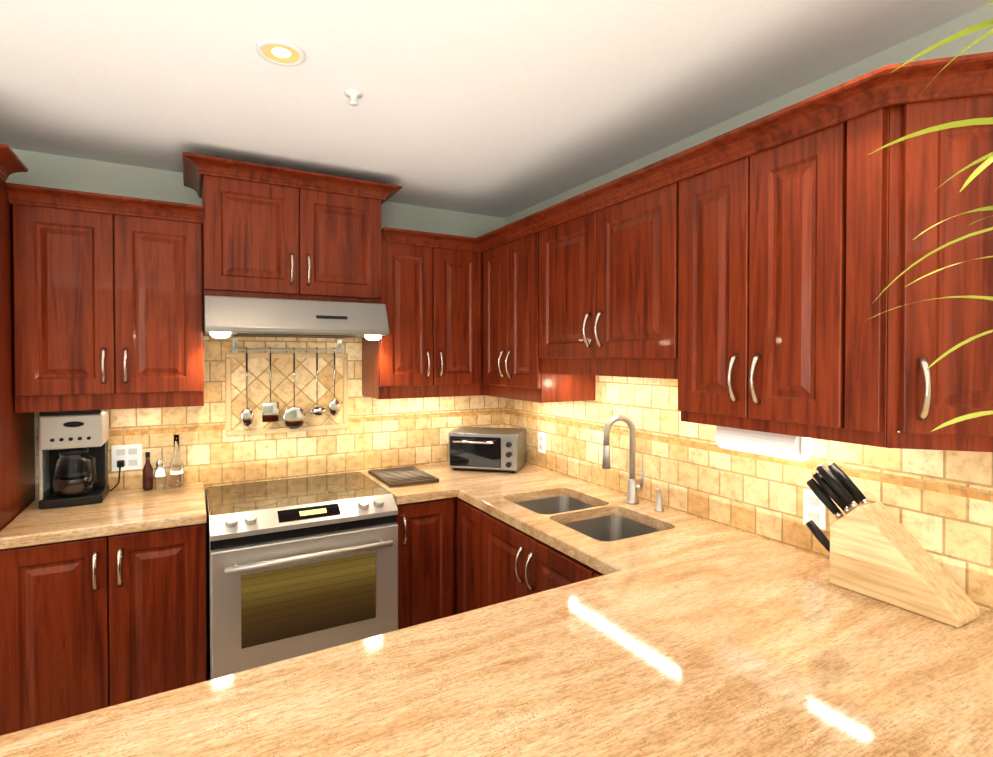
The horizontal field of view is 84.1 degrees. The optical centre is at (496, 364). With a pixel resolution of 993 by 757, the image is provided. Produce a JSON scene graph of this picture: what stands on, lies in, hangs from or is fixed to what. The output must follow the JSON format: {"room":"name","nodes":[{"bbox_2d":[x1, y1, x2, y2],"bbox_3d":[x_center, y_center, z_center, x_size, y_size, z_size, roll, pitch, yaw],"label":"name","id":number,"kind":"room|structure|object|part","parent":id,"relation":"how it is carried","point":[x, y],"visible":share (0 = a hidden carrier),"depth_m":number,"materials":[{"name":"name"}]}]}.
{"room":"kitchen","nodes":[
{"label":"kitchen","id":0,"kind":"room"},
{"bbox_2d":[6,149,504,501],"bbox_3d":[-2.124,0.299,2.393,5.130,2.440,0.100,0,1,-29],"label":"wall","id":1,"kind":"structure","parent":0,"point":[67,173],"depth_m":2.58,"materials":[{"name":"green paint"}]},
{"bbox_2d":[8,196,203,412],"bbox_3d":[-1.642,-0.220,2.394,0.641,0.806,0.347,0,1,-29],"label":"upper cabinet","id":2,"kind":"object","parent":1,"relation":"attached to","point":[108,306],"depth_m":2.23,"materials":[{"name":"brown wood"}]},
{"bbox_3d":[-1.710,0.027,2.156,0.297,0.189,0.064,0,1,-29],"label":"cab door handle","id":3,"kind":"part","parent":2,"relation":"part of","materials":[{"name":"silver metal"}]},
{"bbox_3d":[-1.702,-0.245,2.174,0.314,0.734,0.020,0,1,-29],"label":"door","id":4,"kind":"part","parent":2,"relation":"part of","materials":[{"name":"brown wood"}]},
{"bbox_3d":[-1.541,-0.639,2.203,0.644,0.060,0.076,0,1,-29],"label":"crown","id":5,"kind":"part","parent":2,"relation":"part of","materials":[{"name":"brown wood"}]},
{"bbox_3d":[-1.538,0.026,2.252,0.053,0.189,0.064,0,1,-29],"label":"cab door handle","id":6,"kind":"part","parent":2,"relation":"part of","materials":[{"name":"silver metal"}]},
{"bbox_3d":[-1.424,-0.247,2.328,0.314,0.734,0.020,0,1,-29],"label":"door","id":7,"kind":"part","parent":2,"relation":"part of","materials":[{"name":"brown wood"}]},
{"bbox_2d":[111,444,141,470],"bbox_3d":[-1.713,0.432,2.550,0.118,0.118,0.009,0,1,-29],"label":"outlet","id":8,"kind":"object","parent":1,"relation":"attached to","point":[130,455],"visible":0.94,"depth_m":2.55,"materials":[{"name":"white plastic"}]},
{"bbox_2d":[110,460,123,490],"bbox_3d":[-1.732,0.509,2.510,0.054,0.134,0.047,0,1,-29],"label":"cord","id":9,"kind":"object","parent":8,"relation":"hanging from","point":[120,463],"visible":0.98,"depth_m":2.50,"materials":[{"name":"black plastic"}]},
{"bbox_2d":[36,424,224,440],"bbox_3d":[-1.681,0.316,2.570,0.738,0.028,0.001,0,1,-29],"label":"trim","id":10,"kind":"structure","parent":1,"relation":"attached to","point":[127,432],"depth_m":2.62,"materials":[{"name":"tile"}]},
{"bbox_2d":[36,373,504,497],"bbox_3d":[-0.972,0.336,2.965,2.360,0.570,0.001,0,1,-29],"label":"backsplash","id":11,"kind":"structure","parent":1,"relation":"attached to","point":[215,458],"depth_m":2.91,"materials":[{"name":"tile"}]},
{"bbox_2d":[203,336,361,374],"bbox_3d":[-1.099,-0.168,2.889,0.810,0.440,0.001,0,1,-29],"label":"backsplash","id":12,"kind":"structure","parent":1,"relation":"attached to","point":[216,350],"depth_m":2.85,"materials":[{"name":"tile"}]},
{"bbox_2d":[225,353,347,435],"bbox_3d":[-1.087,0.149,2.891,0.608,0.417,0.014,0,1,-29],"label":"trim","id":13,"kind":"structure","parent":1,"relation":"attached to","point":[228,415],"depth_m":2.86,"materials":[{"name":"brown tile"}]},
{"bbox_2d":[231,358,342,429],"bbox_3d":[-1.089,0.149,2.896,0.554,0.363,0.001,0,1,-29],"label":"backsplash","id":14,"kind":"structure","parent":1,"relation":"attached to","point":[281,383],"depth_m":2.88,"materials":[{"name":"tile"}]},
{"bbox_2d":[230,338,345,428],"bbox_3d":[-1.060,0.103,2.843,0.570,0.470,0.118,0,1,-29],"label":"utensil rail","id":15,"kind":"object","parent":1,"relation":"attached to","point":[294,416],"visible":0.98,"depth_m":2.85,"materials":[{"name":"silver metal"}]},
{"bbox_2d":[200,156,387,307],"bbox_3d":[-1.005,-0.585,2.714,0.784,0.575,0.397,0,1,-29],"label":"upper cabinet","id":16,"kind":"object","parent":1,"relation":"attached to","point":[276,233],"depth_m":2.51,"materials":[{"name":"brown wood"}]},
{"bbox_2d":[203,295,389,339],"bbox_3d":[-0.977,-0.205,2.668,0.783,0.180,0.511,0,1,-29],"label":"range hood","id":17,"kind":"object","parent":16,"relation":"attached to","point":[225,316],"visible":0.96,"depth_m":2.46,"materials":[{"name":"silver metal"}]},
{"bbox_2d":[362,236,479,398],"bbox_3d":[-0.420,-0.229,3.071,0.577,0.806,0.347,0,1,-29],"label":"upper cabinet","id":18,"kind":"object","parent":1,"relation":"attached to","point":[431,348],"depth_m":2.92,"materials":[{"name":"brown wood"}]},
{"bbox_3d":[-0.473,0.018,2.841,0.267,0.189,0.064,0,1,-29],"label":"cab door handle","id":19,"kind":"part","parent":18,"relation":"part of","materials":[{"name":"silver metal"}]},
{"bbox_3d":[-0.465,-0.254,2.859,0.284,0.734,0.020,0,1,-29],"label":"door","id":20,"kind":"part","parent":18,"relation":"part of","materials":[{"name":"brown wood"}]},
{"bbox_3d":[-0.314,0.017,2.929,0.053,0.189,0.064,0,1,-29],"label":"cab door handle","id":21,"kind":"part","parent":18,"relation":"part of","materials":[{"name":"silver metal"}]},
{"bbox_3d":[-0.213,-0.256,2.998,0.284,0.734,0.020,0,1,-29],"label":"door","id":22,"kind":"part","parent":18,"relation":"part of","materials":[{"name":"brown wood"}]},
{"bbox_2d":[348,409,504,422],"bbox_3d":[-0.380,0.307,3.291,1.008,0.028,0.001,0,1,-29],"label":"trim","id":23,"kind":"structure","parent":1,"relation":"attached to","point":[412,416],"depth_m":3.26,"materials":[{"name":"stone"}]},
{"bbox_2d":[0,0,992,217],"bbox_3d":[-0.501,-0.913,-0.553,5.130,0.060,6.800,0,1,-29],"label":"ceiling","id":24,"kind":"structure","parent":0,"point":[501,108],"depth_m":1.76,"materials":[{"name":"paint"}]},
{"bbox_2d":[256,39,305,65],"bbox_3d":[-0.628,-0.907,1.606,0.136,0.008,0.136,0,1,-29],"label":"recessed light","id":25,"kind":"object","parent":24,"relation":"in","point":[265,47],"visible":1,"depth_m":1.60,"materials":[{"name":"white plastic"}]},
{"bbox_2d":[345,89,362,105],"bbox_3d":[-0.482,-0.896,1.858,0.060,0.035,0.060,0,1,-29],"label":"sprinkler head","id":26,"kind":"object","parent":24,"relation":"attached to","point":[354,95],"visible":1,"depth_m":1.85},
{"bbox_2d":[0,563,992,756],"bbox_3d":[-0.322,0.652,0.578,2.220,0.040,1.210,0,1,-29],"label":"countertop","id":27,"kind":"structure","parent":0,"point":[682,635],"depth_m":1.02,"materials":[{"name":"stone"}]},
{"bbox_2d":[868,1,992,430],"bbox_3d":[0.496,0.137,0.487,0.301,0.991,0.123,0,1,14],"label":"bamboo plant","id":28,"kind":"object","parent":27,"relation":"on","point":[980,121],"visible":1,"depth_m":0.50,"materials":[{"name":"green plant"}]},
{"bbox_2d":[505,3,992,224],"bbox_3d":[1.723,0.321,0.637,0.100,2.440,6.700,0,1,-29],"label":"wall","id":29,"kind":"structure","parent":0,"point":[905,51],"depth_m":1.71,"materials":[{"name":"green paint"}]},
{"bbox_2d":[476,216,595,402],"bbox_3d":[0.203,-0.250,2.905,0.346,0.854,0.584,0,1,-29],"label":"upper cabinet","id":30,"kind":"object","parent":29,"relation":"attached to","point":[508,256],"depth_m":2.76,"materials":[{"name":"brown wood"}]},
{"bbox_3d":[-0.001,-0.255,2.938,0.020,0.734,0.274,0,1,-29],"label":"door","id":31,"kind":"part","parent":30,"relation":"part of","materials":[{"name":"brown wood"}]},
{"bbox_3d":[-0.022,0.017,2.949,0.064,0.189,0.257,0,1,-29],"label":"cab door handle","id":32,"kind":"part","parent":30,"relation":"part of","materials":[{"name":"silver metal"}]},
{"bbox_3d":[0.064,0.019,2.795,0.064,0.189,0.053,0,1,-29],"label":"cab door handle","id":33,"kind":"part","parent":30,"relation":"part of","materials":[{"name":"silver metal"}]},
{"bbox_3d":[0.134,-0.252,2.695,0.020,0.734,0.274,0,1,-29],"label":"door","id":34,"kind":"part","parent":30,"relation":"part of","materials":[{"name":"brown wood"}]},
{"bbox_2d":[538,432,545,453],"bbox_3d":[0.258,0.449,3.154,0.009,0.118,0.072,0,1,-29],"label":"socket","id":35,"kind":"object","parent":29,"relation":"attached to","point":[541,442],"visible":1,"depth_m":3.15,"materials":[{"name":"white plastic"}]},
{"bbox_2d":[536,160,675,379],"bbox_3d":[0.548,-0.312,2.282,0.346,0.714,0.836,0,1,-29],"label":"upper cabinet","id":36,"kind":"object","parent":29,"relation":"attached to","point":[606,258],"depth_m":2.12,"materials":[{"name":"brown wood"}]},
{"bbox_3d":[0.305,-0.321,2.385,0.020,0.589,0.412,0,1,-29],"label":"door","id":37,"kind":"part","parent":36,"relation":"part of","materials":[{"name":"brown wood"}]},
{"bbox_3d":[0.284,-0.121,2.395,0.064,0.189,0.395,0,1,-29],"label":"cab door handle","id":38,"kind":"part","parent":36,"relation":"part of","materials":[{"name":"silver metal"}]},
{"bbox_3d":[0.403,-0.118,2.181,0.064,0.189,0.053,0,1,-29],"label":"cab door handle","id":39,"kind":"part","parent":36,"relation":"part of","materials":[{"name":"silver metal"}]},
{"bbox_3d":[0.506,-0.316,2.021,0.020,0.589,0.412,0,1,-29],"label":"door","id":40,"kind":"part","parent":36,"relation":"part of","materials":[{"name":"brown wood"}]},
{"bbox_2d":[505,376,992,611],"bbox_3d":[0.849,0.328,2.097,0.001,0.610,3.300,0,1,-29],"label":"backsplash","id":41,"kind":"structure","parent":29,"relation":"attached to","point":[952,535],"depth_m":2.00,"materials":[{"name":"tile"}]},
{"bbox_2d":[505,410,992,501],"bbox_3d":[0.847,0.323,2.095,0.001,0.028,3.300,0,1,-29],"label":"trim","id":42,"kind":"structure","parent":29,"relation":"attached to","point":[961,491],"depth_m":1.79,"materials":[{"name":"tile"}]},
{"bbox_2d":[676,72,891,447],"bbox_3d":[0.903,-0.234,1.642,0.346,0.854,0.625,0,1,-29],"label":"upper cabinet","id":43,"kind":"object","parent":29,"relation":"attached to","point":[744,276],"depth_m":1.47,"materials":[{"name":"brown wood"}]},
{"bbox_3d":[0.674,-0.226,1.719,0.020,0.762,0.262,0,1,-29],"label":"door","id":44,"kind":"part","parent":43,"relation":"part of","materials":[{"name":"brown wood"}]},
{"bbox_3d":[0.654,0.061,1.730,0.064,0.189,0.244,0,1,-29],"label":"cab door handle","id":45,"kind":"part","parent":43,"relation":"part of","materials":[{"name":"silver metal"}]},
{"bbox_3d":[0.736,0.063,1.581,0.064,0.189,0.053,0,1,-29],"label":"cab door handle","id":46,"kind":"part","parent":43,"relation":"part of","materials":[{"name":"silver metal"}]},
{"bbox_2d":[715,426,812,461],"bbox_3d":[0.848,0.241,1.763,0.092,0.097,0.304,0,1,-29],"label":"paper towel holder","id":47,"kind":"object","parent":43,"relation":"attached to","point":[791,447],"visible":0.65,"depth_m":1.71,"materials":[{"name":"white"}]},
{"bbox_3d":[0.803,-0.223,1.486,0.020,0.762,0.262,0,1,-29],"label":"door","id":48,"kind":"part","parent":43,"relation":"part of","materials":[{"name":"brown wood"}]},
{"bbox_2d":[803,489,825,529],"bbox_3d":[1.023,0.467,1.772,0.009,0.118,0.072,0,1,-29],"label":"socket","id":49,"kind":"object","parent":29,"relation":"attached to","point":[814,508],"visible":0.92,"depth_m":1.77,"materials":[{"name":"white plastic"}]},
{"bbox_2d":[888,52,992,451],"bbox_3d":[1.143,-0.229,1.229,0.326,0.854,0.326,0,1,-29],"label":"upper cabinet","id":50,"kind":"object","parent":29,"relation":"attached to","point":[960,383],"depth_m":1.25,"materials":[{"name":"brown wood"}]},
{"bbox_3d":[0.408,-0.635,1.931,0.927,0.060,2.441,0,1,-29],"label":"crown","id":51,"kind":"part","parent":50,"relation":"part of","materials":[{"name":"brown wood"}]},
{"bbox_3d":[0.957,0.072,1.261,0.053,0.179,0.064,0,1,16],"label":"cab door handle","id":52,"kind":"part","parent":50,"relation":"part of","materials":[{"name":"silver metal"}]},
{"bbox_3d":[1.141,-0.219,1.220,0.411,0.762,0.020,0,1,16],"label":"door","id":53,"kind":"part","parent":50,"relation":"part of","materials":[{"name":"brown wood"}]},
{"bbox_3d":[-0.501,1.586,-0.521,5.130,0.060,6.800,0,1,-29],"label":"floor","id":54,"kind":"structure","parent":0,"visible":0},
{"bbox_2d":[0,143,34,530],"bbox_3d":[-2.075,0.402,1.953,0.695,2.245,0.714,0,1,-29],"label":"tall cabinet","id":55,"kind":"object","parent":54,"relation":"on","point":[17,464],"visible":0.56,"depth_m":2.06,"materials":[{"name":"brown wood"}]},
{"bbox_3d":[-1.967,-0.688,1.747,0.692,0.060,0.272,0,1,-29],"label":"crown","id":56,"kind":"part","parent":55,"relation":"part of","materials":[{"name":"brown wood"}]},
{"bbox_2d":[0,522,207,735],"bbox_3d":[-1.576,1.071,2.294,0.643,0.896,0.617,0,1,-29],"label":"base cabinet","id":57,"kind":"object","parent":54,"relation":"on","point":[91,624],"depth_m":2.01,"materials":[{"name":"brown wood"}]},
{"bbox_3d":[-1.571,1.012,1.954,0.316,0.754,0.020,0,1,-29],"label":"door","id":58,"kind":"part","parent":57,"relation":"part of","materials":[{"name":"brown wood"}]},
{"bbox_3d":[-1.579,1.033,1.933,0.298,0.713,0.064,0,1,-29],"label":"cab door handle","id":59,"kind":"part","parent":57,"relation":"part of","materials":[{"name":"silver metal"}]},
{"bbox_2d":[0,482,206,549],"bbox_3d":[-1.569,0.602,2.275,0.643,0.040,0.628,0,1,-29],"label":"countertop","id":60,"kind":"structure","parent":57,"relation":"on","point":[124,511],"depth_m":2.12,"materials":[{"name":"stone"}]},
{"bbox_2d":[38,410,108,508],"bbox_3d":[-1.791,0.384,2.340,0.210,0.392,0.248,0,1,-29],"label":"coffee maker","id":61,"kind":"object","parent":60,"relation":"on","point":[73,457],"visible":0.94,"depth_m":2.27,"materials":[{"name":"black plastic"}]},
{"bbox_3d":[-1.744,0.274,2.253,0.133,0.079,0.006,0,1,-29],"label":"panel","id":62,"kind":"part","parent":61,"relation":"part of","materials":[{"name":"black plastic"}]},
{"bbox_3d":[-1.798,0.197,2.349,0.204,0.016,0.214,0,1,-29],"label":"lid","id":63,"kind":"part","parent":61,"relation":"part of","materials":[{"name":"black plastic"}]},
{"bbox_3d":[-1.774,0.422,2.309,0.134,0.094,0.134,0,1,-29],"label":"carafe glass","id":64,"kind":"part","parent":61,"relation":"part of","materials":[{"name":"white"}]},
{"bbox_3d":[-1.749,0.432,2.302,0.140,0.163,0.140,0,1,-29],"label":"carafe lid","id":65,"kind":"part","parent":61,"relation":"part of","materials":[{"name":"glass"}]},
{"bbox_3d":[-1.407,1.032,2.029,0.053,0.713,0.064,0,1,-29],"label":"cab door handle","id":66,"kind":"part","parent":57,"relation":"part of","materials":[{"name":"silver metal"}]},
{"bbox_3d":[-1.292,1.010,2.109,0.316,0.754,0.020,0,1,-29],"label":"door","id":67,"kind":"part","parent":57,"relation":"part of","materials":[{"name":"brown wood"}]},
{"bbox_2d":[206,472,397,679],"bbox_3d":[-0.916,1.056,2.564,0.756,0.921,0.728,0,1,-29],"label":"range","id":68,"kind":"object","parent":54,"relation":"on","point":[297,567],"visible":0.85,"depth_m":2.31,"materials":[{"name":"silver metal"}]},
{"bbox_2d":[207,472,390,515],"bbox_3d":[-0.953,0.607,2.625,0.748,0.012,0.565,0,1,-29],"label":"cooktop","id":69,"kind":"object","parent":68,"relation":"in","point":[263,497],"depth_m":2.55,"materials":[{"name":"black glass"}]},
{"bbox_3d":[-0.796,0.643,2.342,0.756,0.077,0.087,0,1,-29],"label":"control panel","id":70,"kind":"part","parent":68,"relation":"part of","materials":[{"name":"silver metal"}]},
{"bbox_3d":[-0.755,0.785,2.270,0.660,0.026,0.062,0,1,-29],"label":"handle","id":71,"kind":"part","parent":68,"relation":"part of","materials":[{"name":"silver metal"}]},
{"bbox_3d":[-0.796,0.632,2.342,0.250,0.035,0.054,0,1,-29],"label":"display glass","id":72,"kind":"part","parent":68,"relation":"part of","materials":[{"name":"black glass"}]},
{"bbox_2d":[396,497,459,629],"bbox_3d":[-0.481,1.078,2.900,0.313,0.868,0.617,0,1,-29],"label":"base cabinet","id":73,"kind":"object","parent":54,"relation":"on","point":[428,531],"depth_m":2.63,"materials":[{"name":"brown wood"}]},
{"bbox_3d":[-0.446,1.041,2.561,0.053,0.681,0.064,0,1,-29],"label":"cab door handle","id":74,"kind":"part","parent":73,"relation":"part of","materials":[{"name":"silver metal"}]},
{"bbox_2d":[360,471,451,504],"bbox_3d":[-0.487,0.623,2.874,0.283,0.040,0.628,0,1,-29],"label":"countertop","id":75,"kind":"structure","parent":73,"relation":"on","point":[435,490],"depth_m":2.64,"materials":[{"name":"stone"}]},
{"bbox_2d":[368,466,438,487],"bbox_3d":[-0.499,0.590,2.920,0.260,0.022,0.380,0,1,-29],"label":"rack","id":76,"kind":"object","parent":75,"relation":"on","point":[401,476],"visible":1,"depth_m":2.86,"materials":[{"name":"wood"}]},
{"bbox_3d":[-0.341,1.020,2.635,0.293,0.722,0.020,0,1,-29],"label":"door","id":77,"kind":"part","parent":73,"relation":"part of","materials":[{"name":"brown wood"}]},
{"bbox_3d":[-0.120,1.020,2.572,0.020,0.722,0.247,0,1,-29],"label":"door","id":78,"kind":"part","parent":73,"relation":"part of","materials":[{"name":"brown wood"}]},
{"bbox_3d":[0.036,1.024,2.289,0.020,0.722,0.384,0,1,-29],"label":"door","id":79,"kind":"part","parent":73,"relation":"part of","materials":[{"name":"brown wood"}]},
{"bbox_3d":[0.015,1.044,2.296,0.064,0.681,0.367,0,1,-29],"label":"cab door handle","id":80,"kind":"part","parent":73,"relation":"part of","materials":[{"name":"silver metal"}]},
{"bbox_3d":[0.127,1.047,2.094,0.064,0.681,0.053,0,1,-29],"label":"cab door handle","id":81,"kind":"part","parent":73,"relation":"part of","materials":[{"name":"silver metal"}]},
{"bbox_3d":[0.224,1.028,1.949,0.020,0.722,0.384,0,1,-29],"label":"door","id":82,"kind":"part","parent":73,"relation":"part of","materials":[{"name":"brown wood"}]},
{"bbox_3d":[0.364,1.032,1.697,0.020,0.722,0.177,0,1,-29],"label":"door","id":83,"kind":"part","parent":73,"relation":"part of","materials":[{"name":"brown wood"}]},
{"bbox_2d":[460,499,563,612],"bbox_3d":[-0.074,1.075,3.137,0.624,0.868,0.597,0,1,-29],"label":"base cabinet","id":84,"kind":"object","parent":54,"relation":"on","point":[500,562],"depth_m":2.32,"materials":[{"name":"brown wood"}]},
{"bbox_2d":[415,463,992,754],"bbox_3d":[0.501,0.633,2.061,0.657,0.040,3.008,0,1,-29],"label":"countertop","id":85,"kind":"structure","parent":84,"relation":"on","point":[781,596],"depth_m":1.46,"materials":[{"name":"stone"}]},
{"bbox_2d":[449,427,525,472],"bbox_3d":[-0.052,0.490,3.165,0.400,0.215,0.312,0,1,13],"label":"toaster oven","id":86,"kind":"object","parent":85,"relation":"on","point":[489,448],"visible":1,"depth_m":3.05,"materials":[{"name":"silver metal"}]},
{"bbox_3d":[-0.127,0.429,3.040,0.230,0.014,0.036,0,1,13],"label":"handle","id":87,"kind":"part","parent":86,"relation":"part of","materials":[{"name":"silver metal"}]},
{"bbox_3d":[-0.119,0.488,3.060,0.293,0.167,0.006,0,1,13],"label":"door glass","id":88,"kind":"part","parent":86,"relation":"part of","materials":[{"name":"black glass"}]},
{"bbox_2d":[516,496,660,541],"bbox_3d":[0.353,0.744,2.302,0.410,0.185,0.754,0,1,-29],"label":"sink","id":89,"kind":"object","parent":85,"relation":"in","point":[609,528],"visible":0.08,"depth_m":2.35,"materials":[{"name":"silver metal"}]},
{"bbox_3d":[0.262,0.742,2.466,0.410,0.185,0.379,0,1,-29],"label":"bowl","id":90,"kind":"part","parent":89,"relation":"part of","materials":[{"name":"silver metal"}]},
{"bbox_3d":[0.444,0.746,2.138,0.410,0.185,0.379,0,1,-29],"label":"bowl","id":91,"kind":"part","parent":89,"relation":"part of","materials":[{"name":"silver metal"}]},
{"bbox_2d":[602,415,645,503],"bbox_3d":[0.548,0.413,2.377,0.179,0.389,0.095,0,1,-29],"label":"faucet","id":92,"kind":"object","parent":85,"relation":"on","point":[633,486],"visible":1,"depth_m":2.40,"materials":[{"name":"silver metal"}]},
{"bbox_2d":[654,489,663,511],"bbox_3d":[0.670,0.560,2.281,0.064,0.098,0.051,0,1,-29],"label":"soap dispenser","id":93,"kind":"object","parent":85,"relation":"on","point":[659,503],"visible":1,"depth_m":2.28,"materials":[{"name":"silver metal"}]},
{"bbox_2d":[806,462,979,627],"bbox_3d":[1.044,0.455,1.489,0.115,0.328,0.385,0,1,-29],"label":"knife block","id":94,"kind":"object","parent":85,"relation":"on","point":[876,550],"visible":1,"depth_m":1.46,"materials":[{"name":"brown wood"}]}
]}

